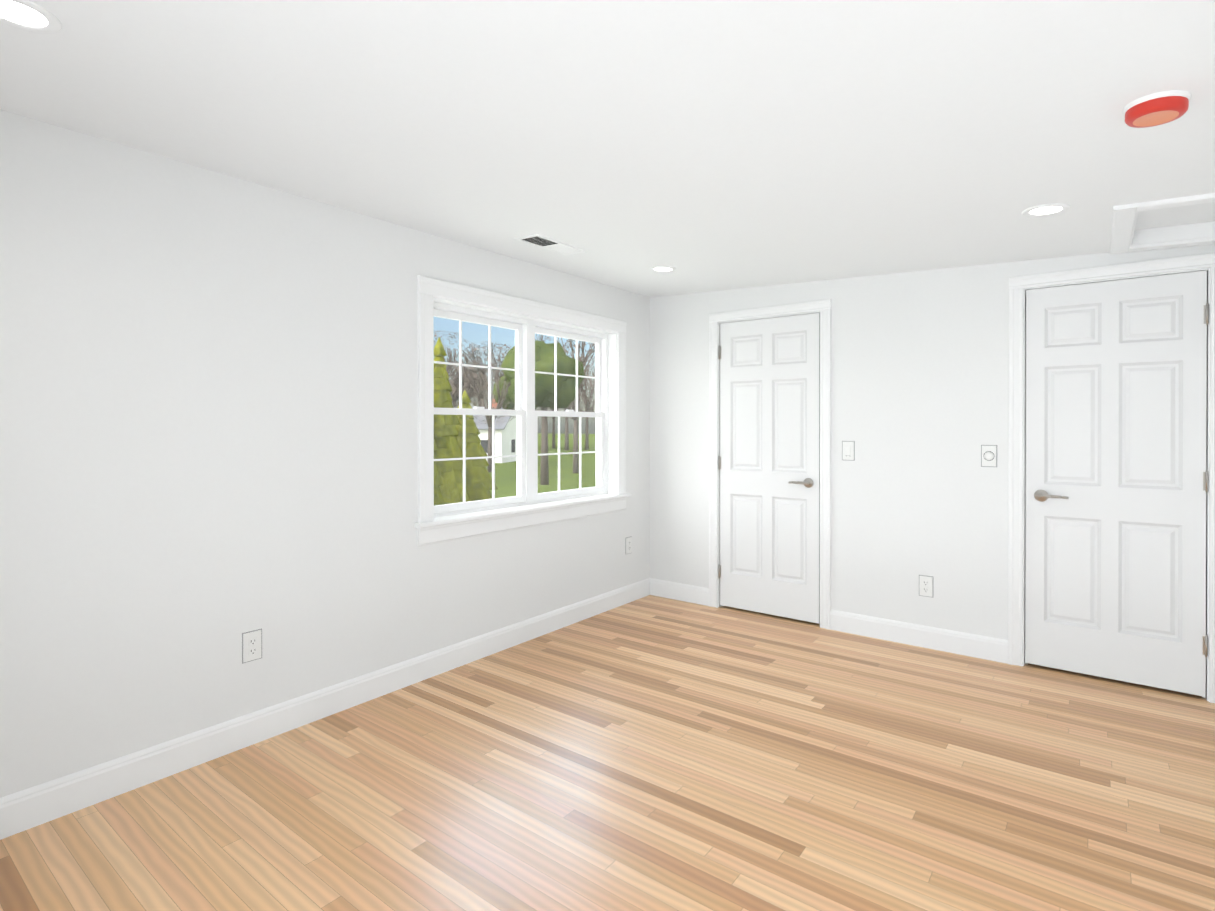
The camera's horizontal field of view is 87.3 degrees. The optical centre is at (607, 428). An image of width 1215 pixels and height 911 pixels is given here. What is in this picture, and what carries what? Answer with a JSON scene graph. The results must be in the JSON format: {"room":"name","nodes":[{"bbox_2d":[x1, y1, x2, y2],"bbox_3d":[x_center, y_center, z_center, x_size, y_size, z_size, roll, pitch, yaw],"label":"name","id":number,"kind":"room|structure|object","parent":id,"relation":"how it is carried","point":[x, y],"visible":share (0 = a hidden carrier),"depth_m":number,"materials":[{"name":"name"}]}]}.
{"room":"empty bedroom","nodes":[
{"label":"empty bedroom","id":0,"kind":"room"},
{"bbox_2d":[0,109,649,797],"bbox_3d":[-0.887,0.087,3.482,0.160,2.400,6.701,0,0,38],"label":"wall","id":1,"kind":"structure","parent":0,"point":[208,417],"depth_m":2.50,"materials":[{"name":"paint"}]},
{"bbox_2d":[242,629,261,663],"bbox_3d":[-1.453,0.890,2.608,0.010,0.123,0.078,0,0,38],"label":"electrical outlet","id":2,"kind":"object","parent":1,"relation":"attached to","point":[251,645],"visible":1,"depth_m":2.60,"materials":[{"name":"white plastic"}]},
{"bbox_2d":[0,578,651,839],"bbox_3d":[-1.214,1.226,2.918,0.014,0.126,5.081,0,0,38],"label":"baseboard","id":3,"kind":"structure","parent":1,"relation":"attached to","point":[28,808],"depth_m":2.62,"materials":[{"name":"paint"}]},
{"bbox_2d":[415,275,630,545],"bbox_3d":[-0.469,-0.095,3.991,0.216,1.375,1.830,0,0,38],"label":"window","id":4,"kind":"structure","parent":1,"relation":"in","point":[428,525],"depth_m":3.96,"materials":[{"name":"paint"}]},
{"bbox_2d":[625,536,631,553],"bbox_3d":[0.160,0.863,4.710,0.010,0.123,0.078,0,0,38],"label":"electrical outlet","id":5,"kind":"object","parent":1,"relation":"attached to","point":[628,545],"visible":1,"depth_m":4.70,"materials":[{"name":"white plastic"}]},
{"bbox_2d":[0,595,1214,910],"bbox_3d":[0.604,1.351,2.342,3.920,0.120,6.701,0,0,38],"label":"floor","id":6,"kind":"structure","parent":0,"point":[652,753],"depth_m":2.24,"materials":[{"name":"brown wood"}]},
{"bbox_2d":[0,0,1214,296],"bbox_3d":[0.624,-0.982,2.319,3.971,0.266,6.701,0,0,38],"label":"ceiling","id":7,"kind":"structure","parent":0,"point":[704,144],"depth_m":1.92,"materials":[{"name":"paint"}]},
{"bbox_2d":[0,0,61,32],"bbox_3d":[-1.382,-0.973,1.488,0.164,0.011,0.164,0,0,38],"label":"recessed light","id":8,"kind":"object","parent":7,"relation":"in","point":[28,15],"visible":1,"depth_m":1.50,"materials":[{"name":"paint"}]},
{"bbox_2d":[514,234,585,254],"bbox_3d":[-0.302,-0.993,3.445,0.160,0.013,0.400,0,0,38],"label":"ceiling vent","id":9,"kind":"object","parent":7,"relation":"in","point":[544,242],"visible":1,"depth_m":3.43,"materials":[{"name":"metal"}]},
{"bbox_2d":[650,266,675,271],"bbox_3d":[0.343,-0.986,3.933,0.164,0.011,0.164,0,0,38],"label":"recessed light","id":10,"kind":"object","parent":7,"relation":"in","point":[662,268],"visible":1,"depth_m":3.92,"materials":[{"name":"paint"}]},
{"bbox_2d":[1022,203,1069,216],"bbox_3d":[1.805,-0.900,2.622,0.164,0.011,0.164,0,0,38],"label":"recessed light","id":11,"kind":"object","parent":7,"relation":"in","point":[1046,209],"visible":1,"depth_m":2.61,"materials":[{"name":"paint"}]},
{"bbox_2d":[1123,90,1190,127],"bbox_3d":[1.494,-0.866,1.733,0.140,0.047,0.140,0,0,38],"label":"smoke detector","id":12,"kind":"object","parent":7,"relation":"attached to","point":[1157,109],"visible":0.98,"depth_m":1.70,"materials":[{"name":"red plastic"}]},
{"bbox_2d":[1110,193,1214,253],"bbox_3d":[2.583,-0.921,2.643,0.772,0.156,0.822,0,0,38],"label":"attic hatch","id":13,"kind":"object","parent":7,"relation":"attached to","point":[1186,221],"visible":0.83,"depth_m":2.91,"materials":[{"name":"paint"}]},
{"bbox_2d":[650,244,1214,639],"bbox_3d":[1.804,0.086,3.901,3.600,2.400,0.160,0,0,38],"label":"wall","id":14,"kind":"structure","parent":0,"point":[919,388],"depth_m":3.84,"materials":[{"name":"paint"}]},
{"bbox_2d":[652,578,708,605],"bbox_3d":[0.542,1.220,4.763,0.494,0.126,0.014,0,0,38],"label":"baseboard","id":15,"kind":"structure","parent":14,"relation":"attached to","point":[661,588],"depth_m":4.75,"materials":[{"name":"paint"}]},
{"bbox_2d":[718,313,819,623],"bbox_3d":[1.083,0.256,4.348,0.723,2.020,0.089,0,0,38],"label":"door","id":16,"kind":"structure","parent":14,"relation":"in","point":[769,462],"depth_m":4.34,"materials":[{"name":"paint"}]},
{"bbox_2d":[709,299,830,629],"bbox_3d":[1.131,0.227,4.405,0.872,2.114,0.178,0,0,38],"label":"door frame","id":17,"kind":"structure","parent":14,"relation":"attached to","point":[821,307],"depth_m":4.24,"materials":[{"name":"paint"}]},
{"bbox_2d":[842,441,854,460],"bbox_3d":[1.516,0.138,4.013,0.078,0.123,0.014,0,0,38],"label":"rocker light switch","id":18,"kind":"object","parent":14,"relation":"attached to","point":[848,450],"visible":1,"depth_m":4.01,"materials":[{"name":"white plastic"}]},
{"bbox_2d":[830,609,1007,663],"bbox_3d":[1.814,1.223,3.787,0.968,0.126,0.014,0,0,38],"label":"baseboard","id":19,"kind":"structure","parent":14,"relation":"attached to","point":[962,643],"depth_m":3.75,"materials":[{"name":"paint"}]},
{"bbox_2d":[919,575,932,597],"bbox_3d":[1.872,0.926,3.744,0.078,0.123,0.010,0,0,38],"label":"electrical outlet","id":20,"kind":"object","parent":14,"relation":"attached to","point":[925,586],"visible":1,"depth_m":3.74,"materials":[{"name":"white plastic"}]},
{"bbox_2d":[981,445,996,466],"bbox_3d":[2.122,0.152,3.542,0.078,0.123,0.022,0,0,38],"label":"dimmer switch","id":21,"kind":"object","parent":14,"relation":"attached to","point":[988,455],"visible":1,"depth_m":3.54,"materials":[{"name":"white plastic"}]},
{"bbox_2d":[1008,252,1214,702],"bbox_3d":[2.591,0.231,3.285,0.872,2.114,0.178,0,0,38],"label":"door frame","id":22,"kind":"structure","parent":14,"relation":"attached to","point":[1019,286],"depth_m":3.44,"materials":[{"name":"paint"}]},
{"bbox_2d":[1025,270,1208,696],"bbox_3d":[2.548,0.260,3.224,0.723,2.020,0.089,0,0,38],"label":"door","id":23,"kind":"structure","parent":14,"relation":"in","point":[1116,491],"depth_m":3.21,"materials":[{"name":"paint"}]},
{"label":"outside","id":24,"kind":"structure","parent":0,"visible":0},
{"bbox_2d":[485,433,595,497],"bbox_3d":[-47.418,3.385,123.414,300.000,0.001,380.000,0,0,38],"label":"ground","id":25,"kind":"structure","parent":24,"point":[566,471],"depth_m":53.91,"materials":[{"name":"green plant"}]},
{"bbox_2d":[434,440,444,505],"bbox_3d":[-6.967,0.222,22.819,2.338,7.000,2.383,0,0,38],"label":"tree","id":26,"kind":"object","parent":25,"relation":"on","point":[438,497],"depth_m":22.71,"materials":[{"name":"green plant"}]},
{"bbox_2d":[434,342,463,401],"bbox_3d":[-27.424,-4.900,94.245,12.040,16.765,12.184,0,0,38],"label":"tree","id":27,"kind":"object","parent":25,"relation":"on","point":[451,367],"depth_m":94.03,"materials":[{"name":"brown plant"}]},
{"bbox_2d":[434,337,470,503],"bbox_3d":[-6.314,0.118,23.991,2.836,7.200,2.784,0,0,38],"label":"tree","id":28,"kind":"object","parent":25,"relation":"on","point":[455,479],"depth_m":23.62,"materials":[{"name":"green plant"}]},
{"bbox_2d":[434,330,484,406],"bbox_3d":[-24.289,-5.532,93.416,11.371,18.035,13.475,0,0,38],"label":"tree","id":29,"kind":"object","parent":25,"relation":"on","point":[448,367],"depth_m":92.38,"materials":[{"name":"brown plant"}]},
{"bbox_2d":[448,369,475,406],"bbox_3d":[-25.818,-3.689,106.991,9.859,14.257,10.704,0,0,38],"label":"tree","id":30,"kind":"object","parent":25,"relation":"on","point":[455,388],"depth_m":103.33,"materials":[{"name":"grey plant"}]},
{"bbox_2d":[446,360,492,406],"bbox_3d":[-20.731,-3.415,93.723,10.351,13.799,9.573,0,0,38],"label":"tree","id":31,"kind":"object","parent":25,"relation":"on","point":[466,389],"depth_m":92.70,"materials":[{"name":"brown plant"}]},
{"bbox_2d":[455,391,497,500],"bbox_3d":[-5.713,1.063,25.621,3.104,5.300,2.846,0,0,38],"label":"tree","id":32,"kind":"object","parent":25,"relation":"on","point":[480,465],"depth_m":25.24,"materials":[{"name":"green plant"}]},
{"bbox_2d":[452,363,501,406],"bbox_3d":[-19.827,-3.360,97.862,9.557,13.661,9.364,0,0,38],"label":"tree","id":33,"kind":"object","parent":25,"relation":"on","point":[480,401],"depth_m":97.34,"materials":[{"name":"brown plant"}]},
{"bbox_2d":[447,341,514,471],"bbox_3d":[-9.628,-1.844,52.962,8.149,10.931,8.408,0,0,38],"label":"tree","id":34,"kind":"object","parent":25,"relation":"on","point":[499,405],"depth_m":52.80,"materials":[{"name":"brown plant"}]},
{"bbox_2d":[458,345,507,403],"bbox_3d":[-18.407,-5.285,105.093,12.632,17.463,12.442,0,0,38],"label":"tree","id":35,"kind":"object","parent":25,"relation":"on","point":[484,364],"depth_m":103.89,"materials":[{"name":"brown plant"}]},
{"bbox_2d":[454,399,515,462],"bbox_3d":[-14.675,0.163,70.352,9.700,6.800,7.200,0,0,13],"label":"house","id":36,"kind":"structure","parent":25,"relation":"on","point":[507,434],"depth_m":67.03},
{"bbox_2d":[480,357,504,393],"bbox_3d":[-15.566,-4.488,106.541,10.584,15.859,10.955,0,0,38],"label":"tree","id":37,"kind":"object","parent":25,"relation":"on","point":[494,373],"depth_m":104.19,"materials":[{"name":"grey plant"}]},
{"bbox_2d":[493,375,536,409],"bbox_3d":[-8.167,-0.902,59.215,4.737,9.004,4.800,0,0,38],"label":"tree","id":38,"kind":"object","parent":25,"relation":"on","point":[511,406],"depth_m":57.67,"materials":[{"name":"green plant"}]},
{"bbox_2d":[501,340,584,484],"bbox_3d":[-4.181,-1.003,41.706,5.264,9.324,5.312,0,0,38],"label":"tree","id":39,"kind":"object","parent":25,"relation":"on","point":[565,358],"depth_m":40.28,"materials":[{"name":"green plant"}]},
{"bbox_2d":[539,387,583,447],"bbox_3d":[-9.675,-3.869,110.535,9.797,14.595,9.904,0,0,38],"label":"tree","id":40,"kind":"object","parent":25,"relation":"on","point":[553,433],"depth_m":110.88,"materials":[{"name":"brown plant"}]},
{"bbox_2d":[535,334,594,472],"bbox_3d":[-2.932,-2.914,51.617,8.250,13.080,8.668,0,0,38],"label":"tree","id":41,"kind":"object","parent":25,"relation":"on","point":[575,435],"depth_m":51.70,"materials":[{"name":"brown plant"}]},
{"bbox_2d":[553,344,594,449],"bbox_3d":[-6.565,-5.094,101.290,12.265,17.106,11.976,0,0,38],"label":"tree","id":42,"kind":"object","parent":25,"relation":"on","point":[566,435],"depth_m":101.80,"materials":[{"name":"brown plant"}]},
{"bbox_2d":[571,358,594,449],"bbox_3d":[-3.324,-4.215,104.234,9.965,15.329,11.317,0,0,38],"label":"tree","id":43,"kind":"object","parent":25,"relation":"on","point":[587,433],"depth_m":104.53,"materials":[{"name":"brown plant"}]},
{"bbox_2d":[580,376,595,418],"bbox_3d":[-1.512,-3.354,116.820,9.356,13.523,9.781,0,0,38],"label":"tree","id":44,"kind":"object","parent":25,"relation":"on","point":[587,399],"depth_m":116.26,"materials":[{"name":"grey plant"}]},
{"bbox_2d":[583,361,594,404],"bbox_3d":[1.663,-4.398,100.395,11.430,15.720,10.448,0,0,38],"label":"tree","id":45,"kind":"object","parent":25,"relation":"on","point":[589,385],"depth_m":101.75,"materials":[{"name":"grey plant"}]}
]}

